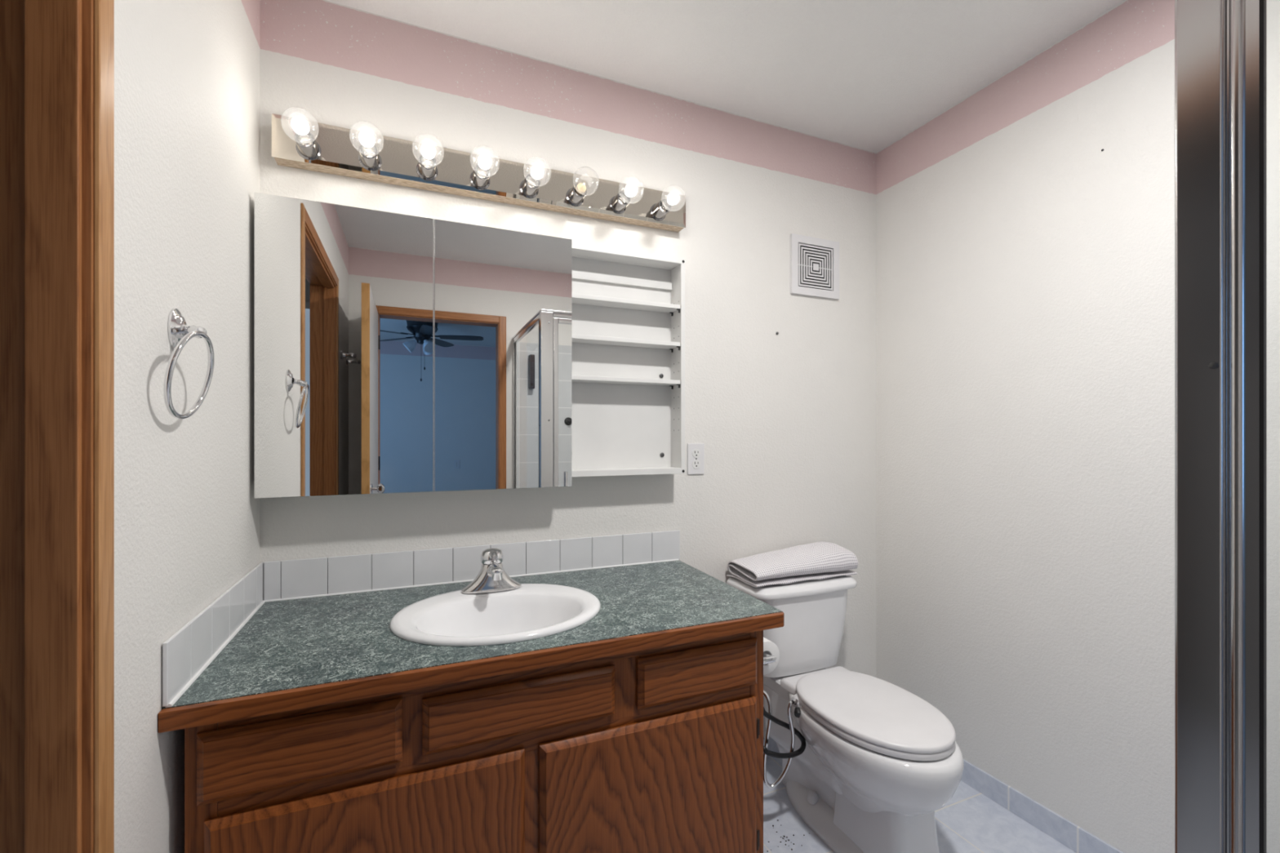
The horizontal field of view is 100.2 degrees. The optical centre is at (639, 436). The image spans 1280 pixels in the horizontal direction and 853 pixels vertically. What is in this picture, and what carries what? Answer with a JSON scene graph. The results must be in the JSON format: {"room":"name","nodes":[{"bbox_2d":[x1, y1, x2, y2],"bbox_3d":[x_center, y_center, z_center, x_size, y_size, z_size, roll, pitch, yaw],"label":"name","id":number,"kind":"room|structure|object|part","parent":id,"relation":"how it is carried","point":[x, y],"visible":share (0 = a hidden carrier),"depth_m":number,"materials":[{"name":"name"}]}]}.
{"room":"bathroom","nodes":[
{"label":"bathroom","id":0,"kind":"room"},
{"bbox_2d":[114,0,260,852],"bbox_3d":[-0.602,0.011,0.314,0.115,2.448,2.370,0,0,-23],"label":"wall","id":1,"kind":"structure","parent":0,"point":[187,73],"depth_m":0.90,"materials":[{"name":"white paint"}]},
{"bbox_2d":[0,0,114,852],"bbox_3d":[-0.559,0.192,0.220,0.128,2.086,1.022,0,0,-23],"label":"trim","id":2,"kind":"structure","parent":1,"relation":"attached to","point":[57,56],"depth_m":0.65,"materials":[{"name":"brown wood"}]},
{"bbox_3d":[-0.697,0.192,0.695,0.009,2.086,0.040,0,0,-23],"label":"casing","id":3,"kind":"part","parent":2,"relation":"part of","materials":[{"name":"brown wood"}]},
{"bbox_2d":[163,308,213,419],"bbox_3d":[-0.754,-0.124,0.887,0.053,0.190,0.150,0,0,-23],"label":"towel ring","id":4,"kind":"object","parent":1,"relation":"attached to","point":[179,332],"visible":1,"depth_m":0.90,"materials":[{"name":"silver metal"}]},
{"bbox_3d":[-0.787,-0.183,0.916,0.014,0.072,0.054,0,0,-23],"label":"wall plate","id":5,"kind":"part","parent":4,"relation":"part of","materials":[{"name":"silver metal"}]},
{"bbox_3d":[-0.761,-0.181,0.910,0.047,0.028,0.024,0,0,12],"label":"post","id":6,"kind":"part","parent":4,"relation":"part of","materials":[{"name":"silver metal"}]},
{"bbox_2d":[162,562,265,707],"bbox_3d":[-0.884,0.388,1.143,0.014,0.110,0.602,0,0,-23],"label":"tile backsplash","id":7,"kind":"structure","parent":1,"relation":"attached to","point":[189,651],"depth_m":1.03,"materials":[{"name":"white tile"}]},
{"bbox_2d":[260,0,875,737],"bbox_3d":[-0.024,0.011,1.910,2.427,2.448,0.115,0,0,-23],"label":"wall","id":8,"kind":"structure","parent":0,"point":[785,421],"depth_m":1.92,"materials":[{"name":"white paint"}]},
{"bbox_2d":[254,192,684,497],"bbox_3d":[-0.419,-0.228,1.619,1.218,0.762,0.110,0,0,-23],"label":"medicine cabinet","id":9,"kind":"object","parent":8,"relation":"attached to","point":[395,353],"visible":1,"depth_m":1.51,"materials":[{"name":"white plastic"}]},
{"bbox_3d":[-0.769,-0.228,1.414,0.415,0.762,0.004,0,0,-23],"label":"mirror pane","id":10,"kind":"part","parent":9,"relation":"part of","materials":[{"name":"silver metal"}]},
{"bbox_3d":[-0.392,-0.228,1.574,0.395,0.762,0.004,0,0,-23],"label":"mirror pane","id":11,"kind":"part","parent":9,"relation":"part of","materials":[{"name":"silver metal"}]},
{"bbox_3d":[-0.439,-0.242,1.664,1.189,0.696,0.008,0,0,-23],"label":"panel","id":12,"kind":"part","parent":9,"relation":"part of","materials":[{"name":"white plastic"}]},
{"bbox_3d":[-0.077,-0.529,1.807,0.409,0.024,0.012,0,0,-23],"label":"hanging rail","id":13,"kind":"part","parent":9,"relation":"part of","materials":[{"name":"white plastic"}]},
{"bbox_2d":[572,375,680,386],"bbox_3d":[-0.064,-0.187,1.778,0.409,0.014,0.074,0,0,-23],"label":"shelf","id":14,"kind":"object","parent":9,"relation":"attached to","point":[577,380],"depth_m":1.78,"materials":[{"name":"white plastic"}]},
{"bbox_2d":[572,333,680,349],"bbox_3d":[-0.064,-0.316,1.778,0.409,0.014,0.074,0,0,-23],"label":"shelf","id":15,"kind":"object","parent":9,"relation":"attached to","point":[579,340],"depth_m":1.78,"materials":[{"name":"white plastic"}]},
{"bbox_2d":[572,293,680,313],"bbox_3d":[-0.064,-0.444,1.778,0.409,0.014,0.074,0,0,-23],"label":"shelf","id":16,"kind":"object","parent":9,"relation":"attached to","point":[580,301],"depth_m":1.78,"materials":[{"name":"white plastic"}]},
{"bbox_2d":[262,529,679,602],"bbox_3d":[-0.434,0.387,1.666,1.251,0.109,0.013,0,0,-23],"label":"tile backsplash","id":17,"kind":"structure","parent":8,"relation":"attached to","point":[305,578],"depth_m":1.60,"materials":[{"name":"grey tile"}]},
{"bbox_2d":[271,113,685,232],"bbox_3d":[-0.398,-0.787,1.627,1.217,0.112,0.111,0,0,-23],"label":"vanity light bar","id":18,"kind":"object","parent":8,"relation":"attached to","point":[332,152],"visible":0.87,"depth_m":1.58,"materials":[{"name":"metal"}]},
{"bbox_2d":[280,106,319,143],"bbox_3d":[-0.839,-0.765,1.324,0.079,0.079,0.098,0,0,-23],"label":"light bulb","id":19,"kind":"object","parent":18,"relation":"attached to","point":[300,125],"visible":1,"depth_m":1.30,"materials":[{"name":"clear glass"}]},
{"bbox_2d":[294,131,321,159],"bbox_3d":[-0.870,-0.765,1.397,0.058,0.058,0.057,0,0,-23],"label":"socket","id":20,"kind":"object","parent":18,"relation":"attached to","point":[304,150],"depth_m":1.41,"materials":[{"name":"silver metal"}]},
{"bbox_2d":[349,120,383,155],"bbox_3d":[-0.704,-0.765,1.381,0.079,0.079,0.098,0,0,-23],"label":"light bulb","id":21,"kind":"object","parent":18,"relation":"attached to","point":[366,137],"visible":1,"depth_m":1.36,"materials":[{"name":"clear glass"}]},
{"bbox_2d":[358,144,382,171],"bbox_3d":[-0.735,-0.765,1.455,0.058,0.058,0.057,0,0,-23],"label":"socket","id":22,"kind":"object","parent":18,"relation":"attached to","point":[370,162],"depth_m":1.47,"materials":[{"name":"silver metal"}]},
{"bbox_2d":[416,155,437,181],"bbox_3d":[-0.601,-0.765,1.512,0.058,0.058,0.057,0,0,-23],"label":"socket","id":23,"kind":"object","parent":18,"relation":"attached to","point":[424,173],"depth_m":1.53,"materials":[{"name":"silver metal"}]},
{"bbox_2d":[412,133,444,167],"bbox_3d":[-0.569,-0.765,1.438,0.079,0.079,0.098,0,0,-23],"label":"light bulb","id":24,"kind":"object","parent":18,"relation":"attached to","point":[428,150],"visible":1,"depth_m":1.42,"materials":[{"name":"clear glass"}]},
{"bbox_2d":[469,164,490,190],"bbox_3d":[-0.466,-0.765,1.569,0.058,0.058,0.057,0,0,-23],"label":"socket","id":25,"kind":"object","parent":18,"relation":"attached to","point":[477,182],"depth_m":1.58,"materials":[{"name":"silver metal"}]},
{"bbox_2d":[470,145,499,177],"bbox_3d":[-0.435,-0.765,1.495,0.079,0.079,0.098,0,0,-23],"label":"light bulb","id":26,"kind":"object","parent":18,"relation":"attached to","point":[484,161],"visible":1,"depth_m":1.48,"materials":[{"name":"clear glass"}]},
{"bbox_2d":[520,173,540,198],"bbox_3d":[-0.331,-0.765,1.626,0.058,0.058,0.057,0,0,-23],"label":"socket","id":27,"kind":"object","parent":18,"relation":"attached to","point":[528,189],"depth_m":1.64,"materials":[{"name":"silver metal"}]},
{"bbox_2d":[523,156,551,186],"bbox_3d":[-0.300,-0.765,1.553,0.079,0.079,0.098,0,0,-23],"label":"light bulb","id":28,"kind":"object","parent":18,"relation":"attached to","point":[536,171],"visible":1,"depth_m":1.53,"materials":[{"name":"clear glass"}]},
{"bbox_2d":[566,182,586,206],"bbox_3d":[-0.197,-0.765,1.683,0.058,0.058,0.057,0,0,-23],"label":"socket","id":29,"kind":"object","parent":18,"relation":"attached to","point":[574,198],"depth_m":1.70,"materials":[{"name":"silver metal"}]},
{"bbox_2d":[572,166,599,195],"bbox_3d":[-0.165,-0.765,1.610,0.079,0.079,0.098,0,0,-23],"label":"light bulb","id":30,"kind":"object","parent":18,"relation":"attached to","point":[580,187],"visible":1,"depth_m":1.63,"materials":[{"name":"clear glass"}]},
{"bbox_2d":[609,191,630,213],"bbox_3d":[-0.062,-0.765,1.741,0.058,0.058,0.057,0,0,-23],"label":"socket","id":31,"kind":"object","parent":18,"relation":"attached to","point":[617,205],"depth_m":1.75,"materials":[{"name":"silver metal"}]},
{"bbox_2d":[618,177,644,204],"bbox_3d":[-0.031,-0.765,1.667,0.079,0.079,0.098,0,0,-23],"label":"light bulb","id":32,"kind":"object","parent":18,"relation":"attached to","point":[631,189],"visible":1,"depth_m":1.65,"materials":[{"name":"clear glass"}]},
{"bbox_2d":[650,199,671,221],"bbox_3d":[0.073,-0.765,1.798,0.058,0.058,0.057,0,0,-23],"label":"socket","id":33,"kind":"object","parent":18,"relation":"attached to","point":[658,212],"depth_m":1.81,"materials":[{"name":"silver metal"}]},
{"bbox_2d":[661,184,685,211],"bbox_3d":[0.104,-0.765,1.724,0.079,0.079,0.098,0,0,-23],"label":"light bulb","id":34,"kind":"object","parent":18,"relation":"attached to","point":[673,198],"visible":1,"depth_m":1.70,"materials":[{"name":"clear glass"}]},
{"bbox_2d":[687,443,704,474],"bbox_3d":[0.203,0.079,1.939,0.068,0.112,0.008,0,0,-23],"label":"wall outlet","id":35,"kind":"object","parent":8,"relation":"attached to","point":[695,451],"visible":1,"depth_m":1.94,"materials":[{"name":"white plastic"}]},
{"bbox_2d":[692,459,700,468],"bbox_3d":[0.204,0.099,1.937,0.033,0.033,0.002,0,0,-23],"label":"receptacle","id":36,"kind":"object","parent":35,"relation":"attached to","point":[695,463],"depth_m":1.94,"materials":[{"name":"white plastic"}]},
{"bbox_2d":[692,448,700,457],"bbox_3d":[0.204,0.060,1.937,0.033,0.033,0.002,0,0,-23],"label":"receptacle","id":37,"kind":"object","parent":35,"relation":"attached to","point":[695,452],"depth_m":1.94,"materials":[{"name":"white plastic"}]},
{"bbox_2d":[763,736,779,758],"bbox_3d":[0.550,1.196,2.086,0.984,0.078,0.009,0,0,-23],"label":"baseboard","id":38,"kind":"structure","parent":8,"relation":"attached to","point":[772,746],"depth_m":2.06,"materials":[{"name":"tile"}]},
{"bbox_2d":[790,233,839,299],"bbox_3d":[0.704,-0.681,2.150,0.240,0.233,0.012,0,0,-23],"label":"air vent","id":39,"kind":"object","parent":8,"relation":"in","point":[814,261],"visible":1,"depth_m":2.14,"materials":[{"name":"white plastic"}]},
{"bbox_2d":[798,243,833,289],"bbox_3d":[0.705,-0.681,2.148,0.179,0.166,0.004,0,0,-23],"label":"grille","id":40,"kind":"object","parent":39,"relation":"attached to","point":[815,260],"depth_m":2.15,"materials":[{"name":"white plastic"}]},
{"bbox_2d":[326,0,1125,152],"bbox_3d":[0.462,-1.263,0.766,2.427,0.100,2.600,0,0,-23],"label":"ceiling","id":41,"kind":"structure","parent":0,"point":[864,74],"depth_m":1.66,"materials":[{"name":"white paint"}]},
{"bbox_2d":[763,756,1076,852],"bbox_3d":[0.462,1.285,0.766,2.427,0.100,2.600,0,0,-23],"label":"floor","id":42,"kind":"structure","parent":0,"point":[971,821],"depth_m":1.69,"materials":[{"name":"tile"}]},
{"bbox_2d":[184,630,763,852],"bbox_3d":[-0.334,0.853,1.381,1.170,0.764,0.592,0,0,-23],"label":"vanity cabinet","id":43,"kind":"object","parent":42,"relation":"on","point":[657,750],"visible":0.84,"depth_m":1.10,"materials":[{"name":"brown wood"}]},
{"bbox_3d":[-0.598,0.559,0.958,0.315,0.120,0.019,0,0,-23],"label":"drawer","id":44,"kind":"part","parent":43,"relation":"part of","materials":[{"name":"brown wood"}]},
{"bbox_3d":[-0.486,0.884,1.005,0.538,0.472,0.019,0,0,-23],"label":"door","id":45,"kind":"part","parent":43,"relation":"part of","materials":[{"name":"brown wood"}]},
{"bbox_2d":[158,560,784,733],"bbox_3d":[-0.315,0.456,1.383,1.248,0.033,0.625,0,0,-23],"label":"countertop","id":46,"kind":"structure","parent":43,"relation":"on","point":[302,653],"depth_m":1.16,"materials":[{"name":"green laminate"}]},
{"bbox_2d":[461,547,521,593],"bbox_3d":[-0.417,0.368,1.471,0.142,0.113,0.152,0,0,11],"label":"faucet","id":47,"kind":"object","parent":46,"relation":"on","point":[491,577],"visible":1,"depth_m":1.46,"materials":[{"name":"silver metal"}]},
{"bbox_3d":[-0.408,0.331,1.482,0.062,0.040,0.086,0,0,-23],"label":"handle","id":48,"kind":"part","parent":47,"relation":"part of","materials":[{"name":"silver metal"}]},
{"bbox_3d":[-0.390,0.366,1.439,0.036,0.050,0.113,0,0,-23],"label":"spout","id":49,"kind":"part","parent":47,"relation":"part of","materials":[{"name":"silver metal"}]},
{"bbox_2d":[389,583,600,646],"bbox_3d":[-0.348,0.506,1.341,0.506,0.162,0.430,0,0,-23],"label":"sink basin","id":50,"kind":"object","parent":46,"relation":"in","point":[529,611],"visible":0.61,"depth_m":1.41,"materials":[{"name":"white ceramic"}]},
{"bbox_3d":[-0.238,0.562,1.111,0.396,0.108,0.019,0,0,-23],"label":"drawer","id":51,"kind":"part","parent":43,"relation":"part of","materials":[{"name":"brown wood"}]},
{"bbox_3d":[0.041,0.884,1.229,0.546,0.472,0.019,0,0,-23],"label":"door","id":52,"kind":"part","parent":43,"relation":"part of","materials":[{"name":"brown wood"}]},
{"bbox_3d":[0.144,0.560,1.273,0.324,0.114,0.019,0,0,-23],"label":"drawer","id":53,"kind":"part","parent":43,"relation":"part of","materials":[{"name":"brown wood"}]},
{"bbox_2d":[763,651,776,664],"bbox_3d":[0.304,0.587,1.462,0.066,0.040,0.163,0,0,-23],"label":"toilet paper holder","id":54,"kind":"object","parent":43,"relation":"attached to","point":[767,659],"visible":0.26,"depth_m":1.41,"materials":[{"name":"silver metal"}]},
{"bbox_3d":[0.328,0.587,1.405,0.066,0.040,0.040,0,0,-23],"label":"arm","id":55,"kind":"part","parent":54,"relation":"part of","materials":[{"name":"silver metal"}]},
{"bbox_2d":[763,637,779,675],"bbox_3d":[0.318,0.592,1.478,0.089,0.089,0.100,0,0,-23],"label":"toilet paper roll","id":56,"kind":"object","parent":54,"relation":"on","point":[770,647],"visible":0.27,"depth_m":1.44,"materials":[{"name":"white paper"}]},
{"bbox_2d":[766,819,809,852],"bbox_3d":[0.474,1.234,1.577,0.170,0.003,0.312,0,0,-23],"label":"floor grit","id":57,"kind":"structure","parent":42,"relation":"on","point":[777,820],"depth_m":1.64,"materials":[{"name":"grey"}]},
{"bbox_2d":[726,575,964,852],"bbox_3d":[0.674,0.876,1.723,0.458,0.718,0.754,0,0,-23],"label":"toilet","id":58,"kind":"object","parent":42,"relation":"on","point":[877,763],"visible":0.91,"depth_m":1.59,"materials":[{"name":"white ceramic"}]},
{"bbox_2d":[763,690,795,788],"bbox_3d":[0.309,0.953,1.778,0.397,0.294,0.076,0,0,37],"label":"hose","id":59,"kind":"object","parent":58,"relation":"attached to","point":[784,771],"visible":0.72,"depth_m":1.68,"materials":[{"name":"silver metal"}]},
{"bbox_2d":[763,706,805,758],"bbox_3d":[0.318,0.972,1.766,0.422,0.281,0.146,0,0,32],"label":"supply hose","id":60,"kind":"object","parent":58,"relation":"attached to","point":[778,755],"visible":0.48,"depth_m":1.68,"materials":[{"name":"black rubber"}]},
{"bbox_3d":[0.570,0.533,1.966,0.458,0.034,0.226,0,0,-23],"label":"tank lid","id":61,"kind":"part","parent":58,"relation":"part of","materials":[{"name":"white ceramic"}]},
{"bbox_2d":[726,541,857,587],"bbox_3d":[0.563,0.462,1.975,0.446,0.107,0.198,0,0,-23],"label":"folded towel","id":62,"kind":"object","parent":58,"relation":"on","point":[821,560],"visible":1,"depth_m":1.92,"materials":[{"name":"white fabric"}]},
{"bbox_3d":[0.494,0.860,1.670,0.027,0.030,0.029,0,0,18],"label":"valve knob","id":63,"kind":"part","parent":58,"relation":"part of","materials":[{"name":"grey metal"}]},
{"bbox_3d":[0.566,0.697,1.970,0.418,0.292,0.208,0,0,-23],"label":"tank","id":64,"kind":"part","parent":58,"relation":"part of","materials":[{"name":"white ceramic"}]},
{"bbox_3d":[0.696,0.829,1.610,0.347,0.020,0.476,0,0,-23],"label":"seat","id":65,"kind":"part","parent":58,"relation":"part of","materials":[{"name":"white plastic"}]},
{"bbox_3d":[0.696,0.807,1.610,0.351,0.020,0.480,0,0,-23],"label":"seat lid","id":66,"kind":"part","parent":58,"relation":"part of","materials":[{"name":"white plastic"}]},
{"bbox_2d":[1174,0,1266,852],"bbox_3d":[1.211,0.264,0.310,1.173,1.942,0.941,0,0,-23],"label":"shower door frame","id":67,"kind":"structure","parent":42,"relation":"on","point":[1220,46],"depth_m":0.47,"materials":[{"name":"silver metal"}]},
{"bbox_3d":[0.535,0.220,0.497,0.070,1.830,0.034,0,0,-23],"label":"corner post","id":68,"kind":"part","parent":67,"relation":"part of","materials":[{"name":"metal"}]},
{"bbox_2d":[875,0,1279,852],"bbox_3d":[1.548,0.011,1.166,0.115,2.448,2.484,0,0,-23],"label":"wall","id":69,"kind":"structure","parent":0,"point":[1025,267],"depth_m":1.65,"materials":[{"name":"white paint"}]},
{"bbox_2d":[961,759,1123,852],"bbox_3d":[1.286,1.196,1.622,0.009,0.078,1.440,0,0,-23],"label":"baseboard","id":70,"kind":"structure","parent":69,"relation":"attached to","point":[1065,832],"depth_m":1.69,"materials":[{"name":"tile"}]}
]}

